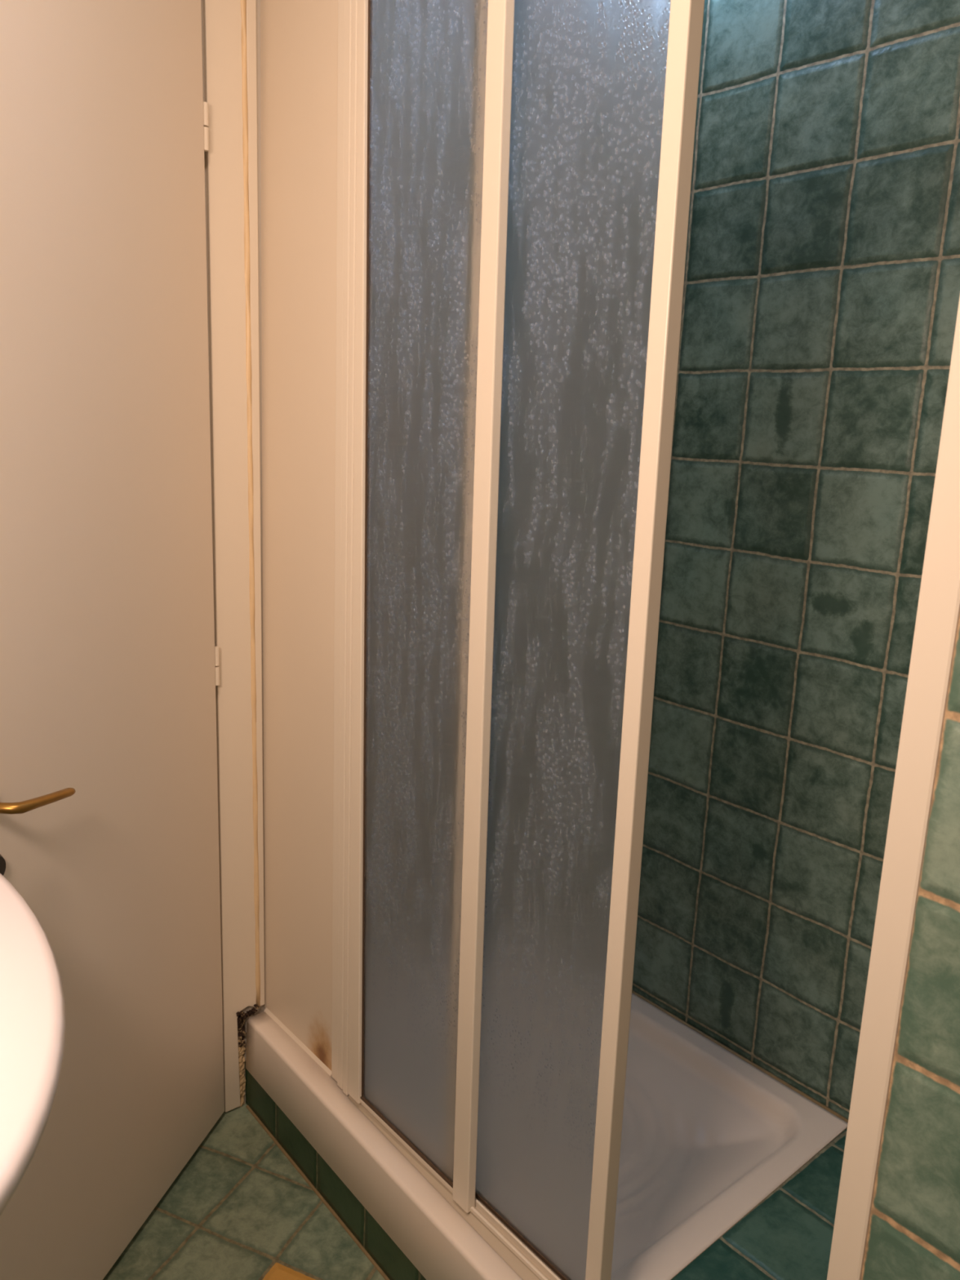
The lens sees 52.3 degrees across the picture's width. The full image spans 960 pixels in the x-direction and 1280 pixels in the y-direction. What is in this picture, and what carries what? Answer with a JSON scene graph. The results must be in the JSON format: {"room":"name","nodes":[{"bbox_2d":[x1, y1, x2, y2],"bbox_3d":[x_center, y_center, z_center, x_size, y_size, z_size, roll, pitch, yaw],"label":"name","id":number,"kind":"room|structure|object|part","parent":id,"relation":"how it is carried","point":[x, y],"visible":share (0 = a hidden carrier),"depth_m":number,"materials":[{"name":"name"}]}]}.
{"room":"bathroom","nodes":[
{"label":"bathroom","id":0,"kind":"room"},
{"bbox_2d":[200,0,265,1102],"bbox_3d":[-0.874,-0.178,1.450,1.176,2.597,0.096,-8,16,-39],"label":"wall","id":1,"kind":"structure","parent":0,"point":[260,1009],"depth_m":1.68,"materials":[{"name":"beige paint"}]},
{"bbox_2d":[0,0,224,1279],"bbox_3d":[-0.528,-0.039,1.413,0.101,2.151,0.672,5,12,12],"label":"door","id":2,"kind":"structure","parent":1,"relation":"in","point":[109,657],"depth_m":1.42,"materials":[{"name":"paint"}]},
{"bbox_3d":[-0.571,0.199,1.231,0.063,0.028,0.120,5,12,11],"label":"handle","id":3,"kind":"part","parent":2,"relation":"part of","materials":[{"name":"gold metal"}]},
{"bbox_2d":[203,0,264,1112],"bbox_3d":[-0.433,-0.168,1.755,0.098,2.292,0.025,-8,16,-39],"label":"trim","id":4,"kind":"structure","parent":1,"relation":"attached to","point":[229,26],"depth_m":1.74,"materials":[{"name":"paint"}]},
{"bbox_2d":[102,1102,385,1279],"bbox_3d":[-0.465,1.186,1.146,1.136,0.096,3.315,-8,16,-39],"label":"floor","id":5,"kind":"structure","parent":0,"point":[238,1208],"depth_m":1.70,"materials":[{"name":"tile"}]},
{"bbox_2d":[244,1061,426,1279],"bbox_3d":[0.085,0.957,1.866,0.734,0.100,0.939,-8,16,-39],"label":"trim","id":6,"kind":"structure","parent":5,"relation":"on","point":[374,1242],"depth_m":1.74,"materials":[{"name":"tile"}]},
{"bbox_2d":[245,990,848,1279],"bbox_3d":[0.090,0.862,1.846,0.735,0.115,0.937,-8,16,-39],"label":"shower tray","id":7,"kind":"object","parent":6,"relation":"on","point":[708,1133],"visible":0.31,"depth_m":1.71,"materials":[{"name":"white ceramic"}]},
{"bbox_2d":[260,0,337,1075],"bbox_3d":[-0.302,-0.246,1.671,0.020,2.092,0.280,-8,16,-39],"label":"wall","id":8,"kind":"structure","parent":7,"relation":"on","point":[299,38],"depth_m":1.68,"materials":[{"name":"paint"}]},
{"bbox_2d":[331,0,959,1279],"bbox_3d":[0.085,-0.069,1.212,0.080,1.971,1.031,-8,16,-39],"label":"shower enclosure","id":9,"kind":"object","parent":7,"relation":"on","point":[514,176],"visible":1,"depth_m":1.29,"materials":[{"name":"metal"}]},
{"bbox_3d":[-0.118,0.826,1.607,0.010,0.006,0.269,-8,16,-39],"label":"rail","id":10,"kind":"part","parent":9,"relation":"part of","materials":[{"name":"metal"}]},
{"bbox_3d":[-0.091,-0.102,1.426,0.005,1.885,0.314,-8,16,-39],"label":"glass pane","id":11,"kind":"part","parent":9,"relation":"part of","materials":[{"name":"grey glass"}]},
{"bbox_3d":[0.059,0.870,1.434,0.009,0.006,0.280,-8,16,-39],"label":"rail","id":12,"kind":"part","parent":9,"relation":"part of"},
{"bbox_3d":[0.088,-0.055,1.248,0.005,1.885,0.320,-8,16,-39],"label":"glass pane","id":13,"kind":"part","parent":9,"relation":"part of","materials":[{"name":"grey glass"}]},
{"bbox_2d":[631,0,959,1119],"bbox_3d":[0.574,-0.179,1.750,0.096,2.597,1.507,-8,16,-39],"label":"wall","id":14,"kind":"structure","parent":0,"point":[820,300],"depth_m":1.70,"materials":[{"name":"tile"}]},
{"bbox_2d":[671,1128,847,1279],"bbox_3d":[0.498,1.023,1.393,0.718,0.201,0.358,-8,16,-39],"label":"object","id":15,"kind":"structure","parent":14,"relation":"attached to","point":[788,1235],"depth_m":1.48,"materials":[{"name":"tile"}]},
{"bbox_2d":[860,615,959,1279],"bbox_3d":[0.991,0.077,0.646,0.720,2.597,1.026,-8,16,-39],"label":"wall","id":16,"kind":"structure","parent":0,"point":[913,1232],"depth_m":0.85,"materials":[{"name":"tile"}]},
{"bbox_3d":[-0.568,0.105,0.201,0.096,2.597,2.451,-8,16,-39],"label":"wall","id":17,"kind":"structure","parent":0,"visible":0},
{"bbox_2d":[0,873,65,1214],"bbox_3d":[-0.609,0.408,0.768,0.493,0.312,0.845,-8,16,-39],"label":"basin","id":18,"kind":"object","parent":17,"relation":"attached to","point":[33,1008],"visible":1,"depth_m":0.69,"materials":[{"name":"white ceramic"}]}
]}

